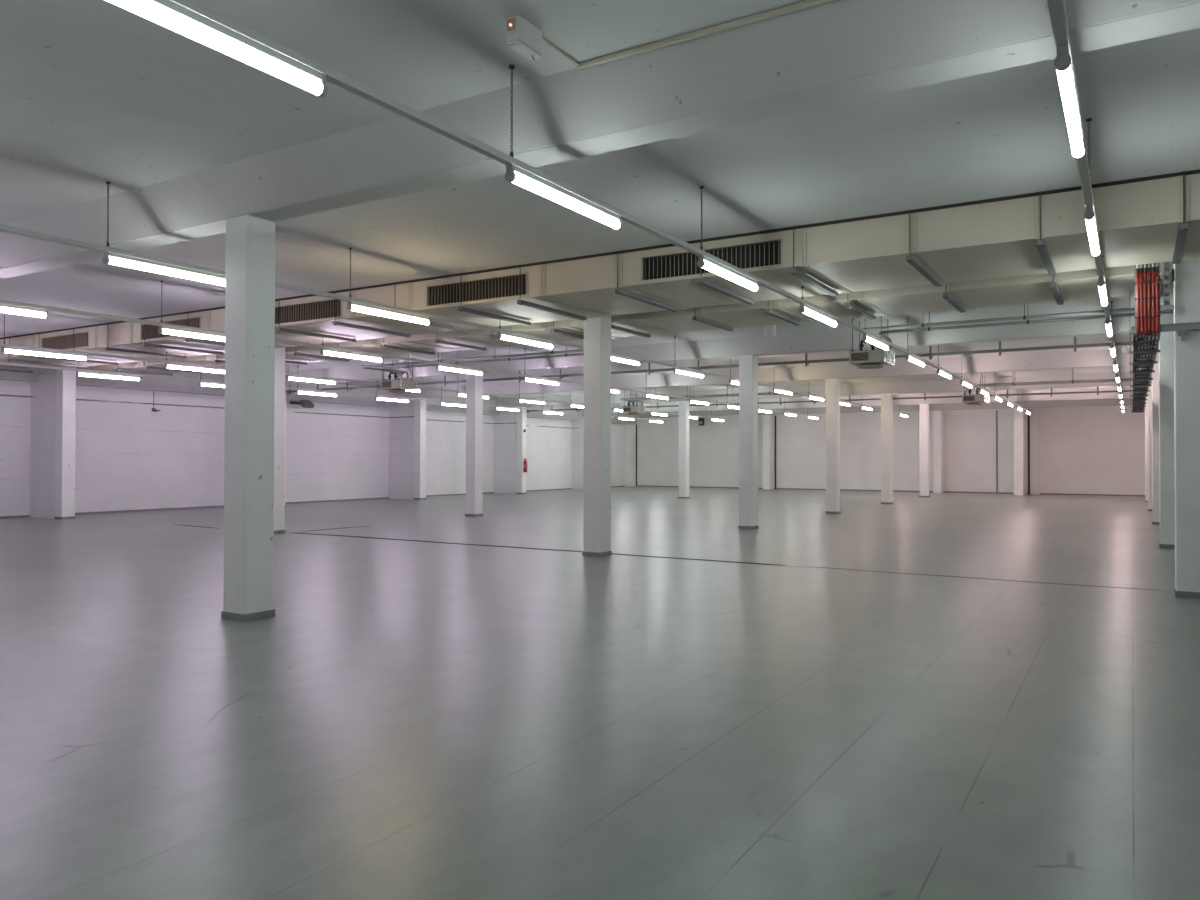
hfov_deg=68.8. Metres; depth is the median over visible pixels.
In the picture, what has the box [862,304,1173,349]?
pipe
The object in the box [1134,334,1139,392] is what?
cable
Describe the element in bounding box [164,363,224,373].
lamp
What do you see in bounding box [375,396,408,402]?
lamp
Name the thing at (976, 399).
heater
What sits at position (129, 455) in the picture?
wall
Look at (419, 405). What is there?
concrete column
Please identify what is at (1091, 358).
ceiling beam
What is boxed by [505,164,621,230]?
lamp
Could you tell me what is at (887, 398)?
concrete column
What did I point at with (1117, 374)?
lamp
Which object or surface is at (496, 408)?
lamp
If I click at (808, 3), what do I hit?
cable trunking
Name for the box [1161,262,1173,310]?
strut
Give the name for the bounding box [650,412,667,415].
lamp
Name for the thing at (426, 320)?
lamp
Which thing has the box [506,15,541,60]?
junction box
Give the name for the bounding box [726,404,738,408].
lamp
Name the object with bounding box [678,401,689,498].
concrete column
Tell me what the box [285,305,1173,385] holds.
ceiling beam
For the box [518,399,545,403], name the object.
lamp
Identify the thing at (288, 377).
lamp
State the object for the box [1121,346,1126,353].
box
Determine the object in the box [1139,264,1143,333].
cable
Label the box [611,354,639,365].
lamp
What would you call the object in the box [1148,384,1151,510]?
concrete column
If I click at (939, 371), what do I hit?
lamp
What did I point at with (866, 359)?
heater
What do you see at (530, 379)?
lamp
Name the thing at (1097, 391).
ceiling beam
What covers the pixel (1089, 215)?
lamp
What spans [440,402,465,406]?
lamp
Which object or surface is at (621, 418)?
lamp
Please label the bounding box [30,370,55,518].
column
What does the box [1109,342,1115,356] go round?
lamp
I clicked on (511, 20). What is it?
indicator light
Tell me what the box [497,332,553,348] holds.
lamp
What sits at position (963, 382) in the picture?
lamp
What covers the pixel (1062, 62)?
lamp
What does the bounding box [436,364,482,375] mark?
lamp
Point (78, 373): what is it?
lamp
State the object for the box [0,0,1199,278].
ceiling beam
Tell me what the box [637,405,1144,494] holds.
wall
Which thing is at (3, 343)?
rail
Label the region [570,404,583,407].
lamp
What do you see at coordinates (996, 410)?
trim
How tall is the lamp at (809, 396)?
0.121 m
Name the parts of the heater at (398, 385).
casing, louvre frame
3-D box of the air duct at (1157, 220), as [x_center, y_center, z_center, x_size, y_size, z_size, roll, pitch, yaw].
[-3.105,-2.354,14.954,29.780,0.580,2.062,0,-1,31]
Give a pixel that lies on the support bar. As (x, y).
(1182, 328)
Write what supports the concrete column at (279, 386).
on the floor
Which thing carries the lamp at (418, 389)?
attached to the rail at (3, 343)
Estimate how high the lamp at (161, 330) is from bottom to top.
0.121 m
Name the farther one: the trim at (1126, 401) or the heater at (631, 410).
the trim at (1126, 401)
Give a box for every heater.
[381,357,416,392]
[623,391,645,414]
[849,316,894,368]
[962,374,989,404]
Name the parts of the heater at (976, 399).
casing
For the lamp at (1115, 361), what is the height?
0.121 m
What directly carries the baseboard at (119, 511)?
attached to the wall at (129, 455)
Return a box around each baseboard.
[0,486,624,518]
[637,485,1144,495]
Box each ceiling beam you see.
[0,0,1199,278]
[76,262,1172,379]
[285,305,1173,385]
[393,347,1158,397]
[495,372,1151,406]
[574,387,1147,412]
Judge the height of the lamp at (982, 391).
0.121 m
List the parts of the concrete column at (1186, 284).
skirting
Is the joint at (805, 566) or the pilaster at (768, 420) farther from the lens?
the pilaster at (768, 420)
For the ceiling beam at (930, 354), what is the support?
hanging from the ceiling
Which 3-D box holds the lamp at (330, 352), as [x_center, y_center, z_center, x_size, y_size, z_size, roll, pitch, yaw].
[-4.846,-1.850,17.190,0.076,0.121,1.550,0,-1,31]
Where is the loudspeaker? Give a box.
[699,418,703,425]
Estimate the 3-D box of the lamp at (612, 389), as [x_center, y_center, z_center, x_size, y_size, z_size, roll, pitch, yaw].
[0.164,-1.751,25.449,0.076,0.121,1.550,0,-1,31]
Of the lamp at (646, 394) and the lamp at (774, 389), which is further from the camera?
the lamp at (646, 394)
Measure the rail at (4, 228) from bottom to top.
0.714 m
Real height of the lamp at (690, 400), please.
0.121 m
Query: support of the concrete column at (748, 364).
on the floor
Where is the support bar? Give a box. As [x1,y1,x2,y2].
[1131,322,1199,340]
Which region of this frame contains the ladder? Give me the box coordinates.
[1129,290,1160,412]
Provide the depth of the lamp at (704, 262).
9.49 m
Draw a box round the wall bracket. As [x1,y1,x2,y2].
[152,391,160,411]
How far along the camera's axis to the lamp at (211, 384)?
23.96 m
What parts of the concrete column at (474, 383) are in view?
skirting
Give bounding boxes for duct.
[0,169,1199,372]
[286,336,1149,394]
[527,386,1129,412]
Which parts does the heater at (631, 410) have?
casing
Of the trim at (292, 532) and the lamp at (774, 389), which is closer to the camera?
the trim at (292, 532)
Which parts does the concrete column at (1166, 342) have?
skirting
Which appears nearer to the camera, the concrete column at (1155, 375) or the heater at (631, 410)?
the concrete column at (1155, 375)
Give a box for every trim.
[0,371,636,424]
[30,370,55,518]
[292,532,784,565]
[302,526,365,531]
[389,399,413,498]
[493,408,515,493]
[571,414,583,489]
[634,398,1132,417]
[636,425,636,485]
[775,416,775,488]
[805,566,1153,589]
[996,410,997,493]
[1028,414,1029,493]
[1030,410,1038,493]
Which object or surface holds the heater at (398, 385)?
hanging from the ceiling
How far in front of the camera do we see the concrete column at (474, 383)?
24.55 m
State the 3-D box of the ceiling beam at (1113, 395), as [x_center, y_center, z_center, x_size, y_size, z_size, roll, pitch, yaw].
[11.569,-2.165,39.145,29.800,0.380,0.790,0,-1,31]
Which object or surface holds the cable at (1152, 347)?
on the ladder
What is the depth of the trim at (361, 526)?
20.16 m
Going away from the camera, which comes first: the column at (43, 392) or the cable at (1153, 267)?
the cable at (1153, 267)
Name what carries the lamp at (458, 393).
attached to the rail at (3, 343)
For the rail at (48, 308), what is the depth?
16.27 m
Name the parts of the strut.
foot plate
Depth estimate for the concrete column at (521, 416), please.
40.42 m
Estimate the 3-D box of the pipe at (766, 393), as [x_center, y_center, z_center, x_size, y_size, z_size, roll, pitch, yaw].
[4.101,-2.107,32.857,7.048,0.650,1.462,0,-1,31]
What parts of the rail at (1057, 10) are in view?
hanging chain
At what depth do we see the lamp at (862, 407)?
34.21 m
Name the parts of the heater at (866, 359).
grille frame, casing, louvre frame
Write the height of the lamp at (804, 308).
0.121 m
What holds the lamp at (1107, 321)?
attached to the rail at (1057, 10)
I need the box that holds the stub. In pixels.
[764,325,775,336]
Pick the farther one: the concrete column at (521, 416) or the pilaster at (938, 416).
the pilaster at (938, 416)
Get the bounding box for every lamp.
[0,304,48,318]
[1,346,87,360]
[76,371,140,380]
[103,252,225,285]
[106,0,327,97]
[158,326,224,341]
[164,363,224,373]
[199,381,224,387]
[286,375,335,384]
[296,390,337,396]
[320,348,382,361]
[346,301,430,325]
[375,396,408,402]
[406,388,420,392]
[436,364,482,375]
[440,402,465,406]
[456,392,488,398]
[495,407,519,410]
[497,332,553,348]
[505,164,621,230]
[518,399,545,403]
[523,376,559,385]
[542,411,562,414]
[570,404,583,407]
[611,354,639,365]
[611,388,619,392]
[617,417,633,420]
[645,393,668,399]
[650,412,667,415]
[673,367,703,377]
[689,399,708,404]
[697,255,758,291]
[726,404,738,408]
[729,379,738,384]
[758,409,771,412]
[772,388,792,394]
[784,412,796,416]
[799,304,837,327]
[808,395,823,400]
[840,401,850,405]
[861,406,872,410]
[862,333,888,350]
[905,354,924,366]
[937,368,951,378]
[960,380,972,387]
[979,388,988,395]
[994,395,1001,401]
[1054,44,1084,158]
[1084,204,1099,256]
[1097,276,1107,306]
[1105,316,1112,336]
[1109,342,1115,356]
[1113,360,1117,371]
[1115,373,1119,382]
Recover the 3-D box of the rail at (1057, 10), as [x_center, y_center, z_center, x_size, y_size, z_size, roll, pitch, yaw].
[8.910,-2.261,15.267,0.064,0.714,49.700,0,-1,31]
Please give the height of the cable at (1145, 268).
0.860 m
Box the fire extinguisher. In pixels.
[524,458,526,471]
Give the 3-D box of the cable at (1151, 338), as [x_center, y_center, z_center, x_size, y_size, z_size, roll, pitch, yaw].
[11.444,-1.301,18.467,0.042,0.038,18.720,0,-1,31]
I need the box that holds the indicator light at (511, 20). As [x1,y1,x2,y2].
[507,17,514,30]
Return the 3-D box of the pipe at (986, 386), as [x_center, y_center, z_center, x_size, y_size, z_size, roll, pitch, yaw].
[14.276,-2.154,26.686,5.248,0.650,1.462,0,-1,31]
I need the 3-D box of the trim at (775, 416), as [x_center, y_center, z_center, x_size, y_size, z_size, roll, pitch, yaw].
[9.603,0.137,47.959,0.070,4.000,0.029,0,-1,31]
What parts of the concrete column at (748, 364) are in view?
skirting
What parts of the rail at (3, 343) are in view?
hanging chain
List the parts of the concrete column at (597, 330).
skirting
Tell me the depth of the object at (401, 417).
35.12 m
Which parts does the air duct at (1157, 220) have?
grille frame, grille frame, hanger rod, grille frame, grille frame, hanger rod, sealing strip, hanger rod, grille frame, hanger rod, hanger rod, hanger rod, hanger rod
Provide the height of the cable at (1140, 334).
0.038 m
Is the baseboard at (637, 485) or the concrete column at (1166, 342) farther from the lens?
the baseboard at (637, 485)
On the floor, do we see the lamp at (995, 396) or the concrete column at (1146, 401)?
the concrete column at (1146, 401)
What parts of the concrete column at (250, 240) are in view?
skirting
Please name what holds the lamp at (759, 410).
attached to the rail at (48, 308)
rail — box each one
[0,181,910,414]
[0,281,821,416]
[0,313,728,419]
[0,361,667,420]
[170,0,1031,412]
[1047,0,1123,406]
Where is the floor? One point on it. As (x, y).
(409, 720)
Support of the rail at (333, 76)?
hanging from the ceiling
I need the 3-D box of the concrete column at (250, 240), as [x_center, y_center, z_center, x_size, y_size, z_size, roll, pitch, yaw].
[-3.550,-0.321,8.882,0.364,4.020,0.364,0,-1,31]
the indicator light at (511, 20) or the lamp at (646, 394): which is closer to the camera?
the indicator light at (511, 20)
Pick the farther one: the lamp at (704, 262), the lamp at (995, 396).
the lamp at (995, 396)
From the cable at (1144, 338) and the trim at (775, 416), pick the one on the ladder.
the cable at (1144, 338)
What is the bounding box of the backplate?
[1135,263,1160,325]
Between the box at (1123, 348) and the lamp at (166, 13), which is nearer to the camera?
the lamp at (166, 13)
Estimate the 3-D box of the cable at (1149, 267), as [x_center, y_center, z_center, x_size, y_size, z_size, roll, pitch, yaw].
[6.503,-1.805,10.379,0.040,0.860,0.040,0,-1,31]
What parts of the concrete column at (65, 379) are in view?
skirting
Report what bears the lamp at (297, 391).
attached to the rail at (1, 363)
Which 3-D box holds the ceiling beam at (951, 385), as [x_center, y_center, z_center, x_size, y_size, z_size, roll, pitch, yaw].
[8.063,-2.234,33.366,29.800,0.380,0.790,0,-1,31]
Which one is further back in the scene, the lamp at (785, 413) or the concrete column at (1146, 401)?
the lamp at (785, 413)
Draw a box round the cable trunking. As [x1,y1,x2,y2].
[542,0,834,69]
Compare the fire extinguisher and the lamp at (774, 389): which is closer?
the lamp at (774, 389)
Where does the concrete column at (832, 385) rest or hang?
on the floor
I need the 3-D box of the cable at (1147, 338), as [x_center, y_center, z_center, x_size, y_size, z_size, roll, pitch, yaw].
[11.414,-1.301,18.485,0.042,0.038,18.721,0,-1,31]
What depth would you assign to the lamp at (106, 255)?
9.34 m
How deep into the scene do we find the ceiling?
7.79 m
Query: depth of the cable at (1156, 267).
10.32 m
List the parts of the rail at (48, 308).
hanging chain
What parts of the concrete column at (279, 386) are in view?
skirting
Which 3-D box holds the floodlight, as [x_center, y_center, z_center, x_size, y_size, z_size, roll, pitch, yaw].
[-10.624,-1.641,31.377,0.703,0.295,0.600,0,-1,31]
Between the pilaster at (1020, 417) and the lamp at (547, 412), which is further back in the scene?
the pilaster at (1020, 417)
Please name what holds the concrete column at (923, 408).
on the floor
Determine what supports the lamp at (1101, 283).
attached to the rail at (1057, 10)
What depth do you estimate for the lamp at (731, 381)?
22.75 m
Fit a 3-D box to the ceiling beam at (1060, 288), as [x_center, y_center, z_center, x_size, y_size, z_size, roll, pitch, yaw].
[-1.857,-2.330,17.010,29.780,0.580,1.752,0,-1,31]
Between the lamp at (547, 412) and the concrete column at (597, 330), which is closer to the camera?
the concrete column at (597, 330)
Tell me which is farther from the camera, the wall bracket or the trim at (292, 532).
the wall bracket
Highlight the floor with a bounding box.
[0,486,1199,899]
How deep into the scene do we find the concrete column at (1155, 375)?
21.85 m
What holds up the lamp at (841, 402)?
attached to the rail at (4, 228)
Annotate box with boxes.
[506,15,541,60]
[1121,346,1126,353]
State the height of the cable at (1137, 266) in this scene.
0.860 m
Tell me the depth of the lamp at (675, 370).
20.43 m
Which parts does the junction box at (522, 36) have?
box lid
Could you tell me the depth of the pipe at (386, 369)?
20.73 m
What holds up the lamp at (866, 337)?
attached to the rail at (333, 76)
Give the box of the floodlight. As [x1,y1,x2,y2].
[290,400,314,407]
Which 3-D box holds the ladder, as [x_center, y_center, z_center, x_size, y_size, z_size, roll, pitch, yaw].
[11.567,-1.896,18.797,0.360,1.352,19.500,0,-1,31]
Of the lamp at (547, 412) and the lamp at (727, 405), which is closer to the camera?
the lamp at (727, 405)
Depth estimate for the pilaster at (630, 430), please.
51.94 m
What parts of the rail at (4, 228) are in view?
hanging chain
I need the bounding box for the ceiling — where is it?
[0,0,1199,405]
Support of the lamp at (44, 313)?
attached to the rail at (48, 308)
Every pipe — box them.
[362,346,583,378]
[620,384,798,405]
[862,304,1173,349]
[977,366,1151,393]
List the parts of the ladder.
rail, rail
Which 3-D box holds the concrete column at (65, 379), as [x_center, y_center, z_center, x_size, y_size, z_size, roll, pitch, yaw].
[-14.152,-0.185,23.218,0.364,4.020,0.364,0,-1,31]
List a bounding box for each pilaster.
[625,424,635,486]
[763,415,774,488]
[933,411,943,492]
[1014,407,1027,494]
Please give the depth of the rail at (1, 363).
26.19 m
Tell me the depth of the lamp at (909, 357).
17.74 m
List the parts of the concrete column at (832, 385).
skirting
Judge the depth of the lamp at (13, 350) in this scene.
16.93 m
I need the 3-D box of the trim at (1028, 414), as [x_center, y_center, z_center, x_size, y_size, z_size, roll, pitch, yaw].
[20.291,0.087,41.477,0.070,4.000,0.029,0,-1,31]
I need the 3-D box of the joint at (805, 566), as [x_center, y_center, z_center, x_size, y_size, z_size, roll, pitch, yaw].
[4.987,1.739,11.970,4.501,0.003,0.100,0,-1,32]
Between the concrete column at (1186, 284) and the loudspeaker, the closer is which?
the concrete column at (1186, 284)
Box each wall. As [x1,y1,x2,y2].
[0,380,624,515]
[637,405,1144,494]
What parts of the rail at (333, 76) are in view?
hanging chain, hanging chain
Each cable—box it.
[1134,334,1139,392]
[1136,265,1139,334]
[1136,334,1142,392]
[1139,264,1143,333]
[1139,334,1146,383]
[1141,333,1149,383]
[1141,334,1152,396]
[1142,332,1156,400]
[1143,264,1146,333]
[1147,264,1150,333]
[1151,263,1154,333]
[1155,263,1158,332]
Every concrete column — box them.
[54,368,75,519]
[221,215,274,621]
[274,347,284,533]
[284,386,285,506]
[413,398,425,499]
[465,373,482,516]
[516,407,526,493]
[582,316,611,556]
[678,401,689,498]
[738,355,758,528]
[825,378,840,513]
[881,393,892,503]
[919,404,929,496]
[1145,397,1147,502]
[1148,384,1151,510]
[1152,363,1159,524]
[1159,331,1174,547]
[1173,259,1199,597]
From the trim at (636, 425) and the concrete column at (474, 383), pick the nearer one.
the concrete column at (474, 383)
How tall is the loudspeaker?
0.420 m

